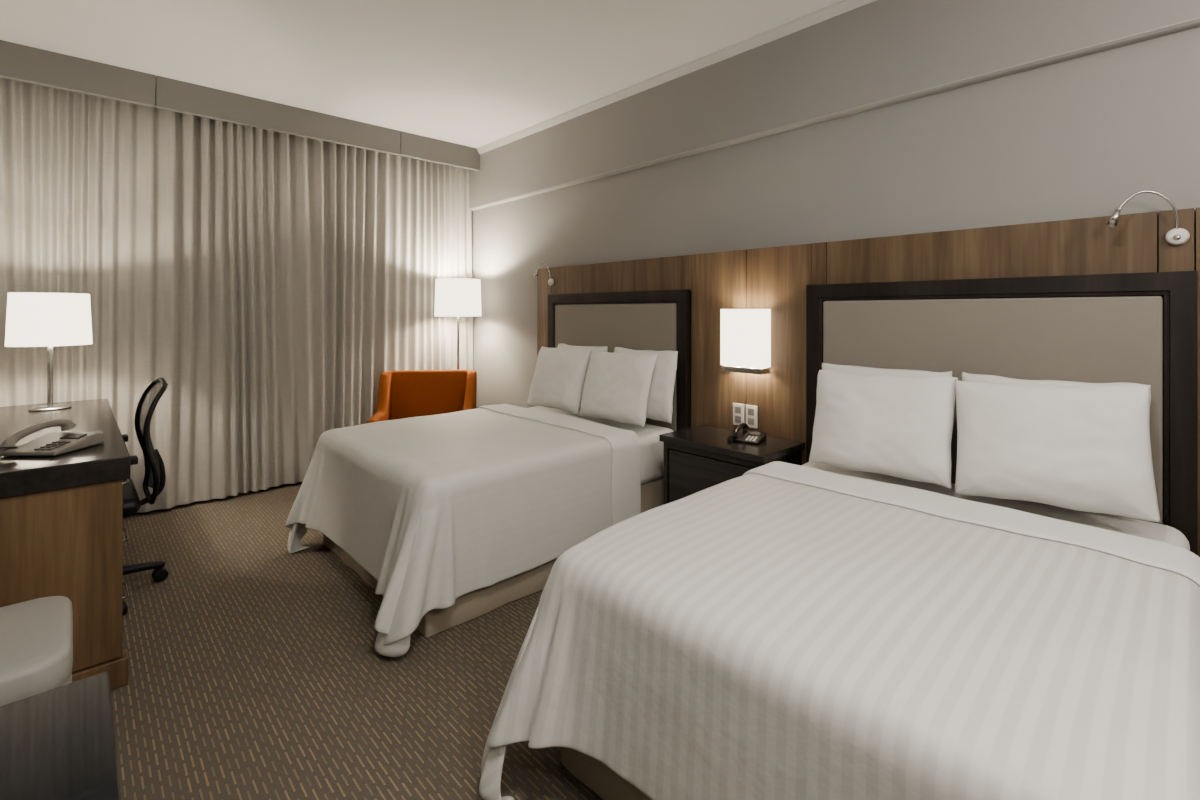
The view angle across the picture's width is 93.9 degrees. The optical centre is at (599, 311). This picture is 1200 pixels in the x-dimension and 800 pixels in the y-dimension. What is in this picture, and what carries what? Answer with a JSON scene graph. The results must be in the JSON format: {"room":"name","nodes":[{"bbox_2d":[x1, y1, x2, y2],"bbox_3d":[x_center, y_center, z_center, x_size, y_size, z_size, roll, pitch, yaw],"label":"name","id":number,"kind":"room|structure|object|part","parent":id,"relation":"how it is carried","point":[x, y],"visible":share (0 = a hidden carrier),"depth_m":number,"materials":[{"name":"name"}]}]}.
{"room":"hotel room","nodes":[
{"label":"hotel room","id":0,"kind":"room"},
{"bbox_2d":[110,482,602,799],"bbox_3d":[-0.342,1.270,1.772,3.370,0.100,6.050,0,0,-43],"label":"floor","id":1,"kind":"structure","parent":0,"point":[256,671],"depth_m":1.84,"materials":[{"name":"carpet"}]},
{"bbox_2d":[0,596,72,705],"bbox_3d":[-1.534,0.992,1.207,0.580,0.456,0.430,0,0,-43],"label":"ottoman","id":2,"kind":"object","parent":1,"relation":"on","point":[36,635],"visible":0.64,"depth_m":1.29,"materials":[{"name":"grey leather"}]},
{"bbox_2d":[0,671,120,799],"bbox_3d":[-0.953,0.970,0.613,0.652,0.500,0.798,0,0,-43],"label":"table","id":3,"kind":"object","parent":1,"relation":"on","point":[59,743],"visible":1,"depth_m":0.93,"materials":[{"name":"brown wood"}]},
{"bbox_2d":[0,398,129,690],"bbox_3d":[-2.376,0.845,2.189,0.749,0.750,1.675,0,0,-43],"label":"desk","id":4,"kind":"object","parent":1,"relation":"on","point":[61,516],"visible":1,"depth_m":1.77,"materials":[{"name":"brown wood"}]},
{"bbox_2d":[5,292,92,411],"bbox_3d":[-2.663,0.190,2.712,0.304,0.560,0.304,0,0,-43],"label":"table lamp","id":5,"kind":"object","parent":4,"relation":"on","point":[33,319],"visible":1,"depth_m":2.61,"materials":[{"name":"white fabric"}]},
{"bbox_3d":[-2.663,0.035,2.712,0.304,0.250,0.304,0,0,-43],"label":"lamp shade","id":6,"kind":"part","parent":5,"relation":"part of","materials":[{"name":"white fabric"}]},
{"bbox_3d":[-2.663,0.253,2.712,0.022,0.405,0.022,0,0,-43],"label":"lamp stem","id":7,"kind":"part","parent":5,"relation":"part of","materials":[{"name":"silver metal"}]},
{"bbox_2d":[0,419,104,455],"bbox_3d":[-1.907,0.422,1.885,0.278,0.091,0.293,0,0,-1],"label":"telephone","id":8,"kind":"object","parent":4,"relation":"on","point":[52,443],"visible":1,"depth_m":1.89,"materials":[{"name":"beige plastic"}]},
{"bbox_3d":[-1.710,0.800,2.009,0.026,0.008,0.138,0,0,-43],"label":"drawer handle","id":9,"kind":"part","parent":4,"relation":"part of","materials":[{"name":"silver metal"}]},
{"bbox_3d":[-1.710,1.000,2.009,0.026,0.008,0.138,0,0,-43],"label":"drawer handle","id":10,"kind":"part","parent":4,"relation":"part of","materials":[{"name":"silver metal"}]},
{"bbox_2d":[122,377,168,614],"bbox_3d":[-2.168,0.758,2.354,0.565,0.923,0.600,0,0,-43],"label":"office chair","id":11,"kind":"object","parent":1,"relation":"on","point":[155,477],"visible":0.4,"depth_m":2.48,"materials":[{"name":"black plastic"}]},
{"bbox_3d":[-2.301,0.711,2.570,0.210,0.257,0.103,0,0,-43],"label":"armrest","id":12,"kind":"part","parent":11,"relation":"part of","materials":[{"name":"black plastic"}]},
{"bbox_3d":[-2.202,0.800,2.322,0.435,0.070,0.460,0,0,-43],"label":"seat","id":13,"kind":"part","parent":11,"relation":"part of","materials":[{"name":"black plastic"}]},
{"bbox_3d":[-1.961,0.711,2.208,0.210,0.257,0.103,0,0,-43],"label":"armrest","id":14,"kind":"part","parent":11,"relation":"part of","materials":[{"name":"black plastic"}]},
{"bbox_3d":[-2.075,1.134,2.465,0.044,0.060,0.261,0,0,41],"label":"leg","id":15,"kind":"part","parent":11,"relation":"part of","materials":[{"name":"black plastic"}]},
{"bbox_3d":[-2.006,0.564,2.506,0.093,0.533,0.440,0,0,-43],"label":"backrest frame","id":16,"kind":"part","parent":11,"relation":"part of","materials":[{"name":"black plastic"}]},
{"bbox_2d":[366,370,476,422],"bbox_3d":[-1.252,0.831,3.990,0.696,0.780,0.589,0,0,-7],"label":"armchair","id":17,"kind":"object","parent":1,"relation":"on","point":[402,394],"visible":0.38,"depth_m":4.20,"materials":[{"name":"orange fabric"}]},
{"bbox_2d":[434,278,481,369],"bbox_3d":[-1.137,0.480,4.491,0.366,1.480,0.366,0,0,-43],"label":"floor lamp","id":18,"kind":"object","parent":1,"relation":"on","point":[454,297],"visible":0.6,"depth_m":4.34,"materials":[{"name":"white fabric"}]},
{"bbox_3d":[-1.137,-0.113,4.491,0.366,0.295,0.366,0,0,-43],"label":"lamp shade","id":19,"kind":"part","parent":18,"relation":"part of","materials":[{"name":"white fabric"}]},
{"bbox_2d":[323,406,673,637],"bbox_3d":[-0.511,0.930,3.028,1.494,0.571,1.193,0,0,-43],"label":"bed","id":20,"kind":"object","parent":1,"relation":"on","point":[471,605],"visible":0.1,"depth_m":2.46,"materials":[{"name":"white fabric"}]},
{"bbox_2d":[285,404,640,656],"bbox_3d":[-0.712,0.904,2.833,1.332,0.614,1.398,0,0,-43],"label":"bedspread","id":21,"kind":"object","parent":20,"relation":"on","point":[439,509],"visible":0.99,"depth_m":2.41,"materials":[{"name":"white fabric"}]},
{"bbox_2d":[527,346,591,413],"bbox_3d":[-0.261,0.418,3.524,0.181,0.384,0.499,0,0,-42],"label":"pillow","id":22,"kind":"object","parent":20,"relation":"on","point":[559,376],"visible":0.98,"depth_m":3.43,"materials":[{"name":"white fabric"}]},
{"bbox_2d":[557,343,607,405],"bbox_3d":[-0.139,0.409,3.633,0.495,0.394,0.154,0,0,43],"label":"pillow","id":23,"kind":"object","parent":20,"relation":"on","point":[561,345],"visible":0.14,"depth_m":3.60,"materials":[{"name":"white fabric"}]},
{"bbox_3d":[-0.506,0.777,3.033,1.480,0.265,1.190,0,0,-43],"label":"mattress","id":24,"kind":"part","parent":20,"relation":"part of","materials":[{"name":"white fabric"}]},
{"bbox_2d":[578,351,657,426],"bbox_3d":[0.090,0.417,3.148,0.180,0.382,0.511,0,0,-44],"label":"pillow","id":25,"kind":"object","parent":20,"relation":"on","point":[616,388],"visible":1,"depth_m":3.06,"materials":[{"name":"white fabric"}]},
{"bbox_2d":[614,347,677,422],"bbox_3d":[0.239,0.409,3.232,0.160,0.393,0.498,0,0,-38],"label":"pillow","id":26,"kind":"object","parent":20,"relation":"on","point":[660,397],"visible":0.44,"depth_m":3.07,"materials":[{"name":"white fabric"}]},
{"bbox_2d":[659,425,804,503],"bbox_3d":[0.625,0.914,2.692,0.370,0.612,0.575,0,0,-43],"label":"nightstand","id":27,"kind":"object","parent":1,"relation":"on","point":[698,458],"visible":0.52,"depth_m":2.62,"materials":[{"name":"black wood"}]},
{"bbox_3d":[0.510,0.911,2.585,0.018,0.473,0.485,0,0,-43],"label":"door","id":28,"kind":"part","parent":27,"relation":"part of","materials":[{"name":"black wood"}]},
{"bbox_2d":[727,423,765,444],"bbox_3d":[0.694,0.573,2.658,0.153,0.069,0.192,0,0,32],"label":"telephone","id":29,"kind":"object","parent":27,"relation":"on","point":[742,436],"visible":1,"depth_m":2.63,"materials":[{"name":"black plastic"}]},
{"bbox_2d":[560,462,1189,799],"bbox_3d":[0.832,0.930,1.600,1.495,0.571,1.174,0,0,-43],"label":"bed","id":30,"kind":"object","parent":1,"relation":"on","point":[593,773],"visible":0.09,"depth_m":1.69,"materials":[{"name":"white fabric"}]},
{"bbox_2d":[479,461,1199,799],"bbox_3d":[0.610,0.902,1.440,1.384,0.612,1.364,0,0,44],"label":"bedspread","id":31,"kind":"object","parent":30,"relation":"on","point":[776,630],"visible":1,"depth_m":1.16,"materials":[{"name":"white fabric"}]},
{"bbox_2d":[809,370,957,488],"bbox_3d":[1.055,0.419,2.124,0.503,0.381,0.175,0,0,42],"label":"pillow","id":32,"kind":"object","parent":30,"relation":"on","point":[898,426],"visible":0.99,"depth_m":2.06,"materials":[{"name":"white fabric"}]},
{"bbox_2d":[822,363,951,376],"bbox_3d":[1.138,0.415,2.279,0.158,0.387,0.505,0,0,-38],"label":"pillow","id":33,"kind":"object","parent":30,"relation":"on","point":[860,370],"visible":0.06,"depth_m":2.28,"materials":[{"name":"white fabric"}]},
{"bbox_3d":[0.838,0.777,1.605,1.480,0.265,1.170,0,0,-43],"label":"mattress","id":34,"kind":"part","parent":30,"relation":"part of","materials":[{"name":"white fabric"}]},
{"bbox_2d":[962,372,1150,402],"bbox_3d":[1.501,0.414,1.886,0.506,0.386,0.153,0,0,44],"label":"pillow","id":35,"kind":"object","parent":30,"relation":"on","point":[965,376],"visible":0.09,"depth_m":1.91,"materials":[{"name":"white fabric"}]},
{"bbox_2d":[955,380,1159,521],"bbox_3d":[1.401,0.412,1.762,0.507,0.393,0.172,0,0,43],"label":"pillow","id":36,"kind":"object","parent":30,"relation":"on","point":[1085,448],"visible":1,"depth_m":1.70,"materials":[{"name":"white fabric"}]},
{"bbox_2d":[0,0,841,147],"bbox_3d":[-0.342,-1.430,1.772,3.370,0.100,6.050,0,0,-43],"label":"ceiling","id":37,"kind":"structure","parent":0,"point":[470,73],"depth_m":2.90,"materials":[{"name":"paint"}]},
{"bbox_2d":[0,77,269,512],"bbox_3d":[-2.821,-0.080,3.275,1.580,2.560,0.078,0,0,-43],"label":"curtain","id":38,"kind":"object","parent":37,"relation":"hanging from","point":[161,217],"visible":0.8,"depth_m":3.37,"materials":[{"name":"fabric"}]},
{"bbox_2d":[0,40,479,170],"bbox_3d":[-2.170,-1.290,3.684,3.130,0.180,0.040,0,0,-43],"label":"valance","id":39,"kind":"object","parent":37,"relation":"attached to","point":[18,62],"visible":1,"depth_m":3.44,"materials":[{"name":"paint"}]},
{"bbox_2d":[269,130,472,486],"bbox_3d":[-1.679,-0.080,4.350,1.558,2.560,0.078,0,0,-43],"label":"curtain","id":40,"kind":"object","parent":37,"relation":"hanging from","point":[361,239],"visible":0.66,"depth_m":4.17,"materials":[{"name":"fabric"}]},
{"bbox_2d":[472,27,1199,524],"bbox_3d":[0.848,-0.080,2.892,0.100,2.600,6.050,0,0,-43],"label":"wall","id":41,"kind":"structure","parent":0,"point":[1076,138],"depth_m":2.41,"materials":[{"name":"paint"}]},
{"bbox_2d":[477,0,876,153],"bbox_3d":[0.875,-1.357,2.711,0.030,0.045,5.550,0,0,-43],"label":"trim","id":42,"kind":"structure","parent":41,"relation":"attached to","point":[841,7],"depth_m":3.06,"materials":[{"name":"paint"}]},
{"bbox_2d":[469,0,1199,210],"bbox_3d":[0.797,-1.133,2.844,0.040,0.494,5.850,0,0,-43],"label":"wall","id":43,"kind":"structure","parent":41,"relation":"attached to","point":[879,50],"depth_m":2.56,"materials":[{"name":"paint"}]},
{"bbox_2d":[469,17,1199,208],"bbox_3d":[0.786,-0.900,2.834,0.010,0.005,5.850,0,0,-43],"label":"trim","id":44,"kind":"structure","parent":41,"relation":"attached to","point":[1198,17],"depth_m":2.29,"materials":[{"name":"grey paint"}]},
{"bbox_2d":[537,207,1199,556],"bbox_3d":[1.003,0.450,2.626,0.039,1.539,4.247,0,0,-43],"label":"wood wall panel","id":45,"kind":"object","parent":41,"relation":"attached to","point":[776,279],"visible":0.52,"depth_m":2.65,"materials":[{"name":"brown wood"}]},
{"bbox_2d":[534,261,553,285],"bbox_3d":[-0.402,-0.275,4.015,0.143,0.174,0.049,0,0,-9],"label":"light","id":46,"kind":"object","parent":45,"relation":"attached to","point":[550,281],"visible":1,"depth_m":4.00,"materials":[{"name":"white plastic"}]},
{"bbox_2d":[548,289,690,430],"bbox_3d":[0.067,0.422,3.572,0.046,1.095,1.240,0,0,-43],"label":"headboard","id":47,"kind":"object","parent":45,"relation":"attached to","point":[662,322],"visible":0.53,"depth_m":3.38,"materials":[{"name":"beige fabric"}]},
{"bbox_2d":[733,403,744,424],"bbox_3d":[0.716,0.530,2.894,0.012,0.114,0.066,0,0,-43],"label":"wall socket","id":48,"kind":"object","parent":45,"relation":"attached to","point":[738,409],"visible":0.9,"depth_m":2.89,"materials":[{"name":"white plastic"}]},
{"bbox_2d":[720,309,770,374],"bbox_3d":[0.732,0.143,2.811,0.099,0.317,0.236,0,0,-43],"label":"wall sconce","id":49,"kind":"object","parent":45,"relation":"attached to","point":[745,334],"visible":1,"depth_m":2.76,"materials":[{"name":"white fabric"}]},
{"bbox_2d":[746,405,757,428],"bbox_3d":[0.768,0.530,2.839,0.012,0.114,0.066,0,0,-43],"label":"wall socket","id":50,"kind":"object","parent":45,"relation":"attached to","point":[751,410],"visible":0.94,"depth_m":2.83,"materials":[{"name":"white plastic"}]},
{"bbox_2d":[806,271,1196,554],"bbox_3d":[1.397,0.422,2.159,0.046,1.095,1.240,0,0,-43],"label":"headboard","id":51,"kind":"object","parent":45,"relation":"attached to","point":[1065,334],"visible":0.51,"depth_m":1.96,"materials":[{"name":"beige fabric"}]},
{"bbox_3d":[1.397,0.434,2.159,0.037,0.971,1.092,0,0,-43],"label":"upholstered panel","id":52,"kind":"part","parent":51,"relation":"part of","materials":[{"name":"beige fabric"}]},
{"bbox_2d":[1106,190,1189,244],"bbox_3d":[1.721,-0.295,1.764,0.207,0.174,0.038,0,0,18],"label":"light","id":53,"kind":"object","parent":45,"relation":"attached to","point":[1176,236],"visible":1,"depth_m":1.74,"materials":[{"name":"silver metal"}]},
{"bbox_2d":[1173,235,1180,239],"bbox_3d":[1.785,-0.231,1.732,0.005,0.016,0.016,0,0,-43],"label":"switch","id":54,"kind":"object","parent":53,"relation":"attached to","point":[1175,237],"depth_m":1.73,"materials":[{"name":"silver metal"}]}
]}

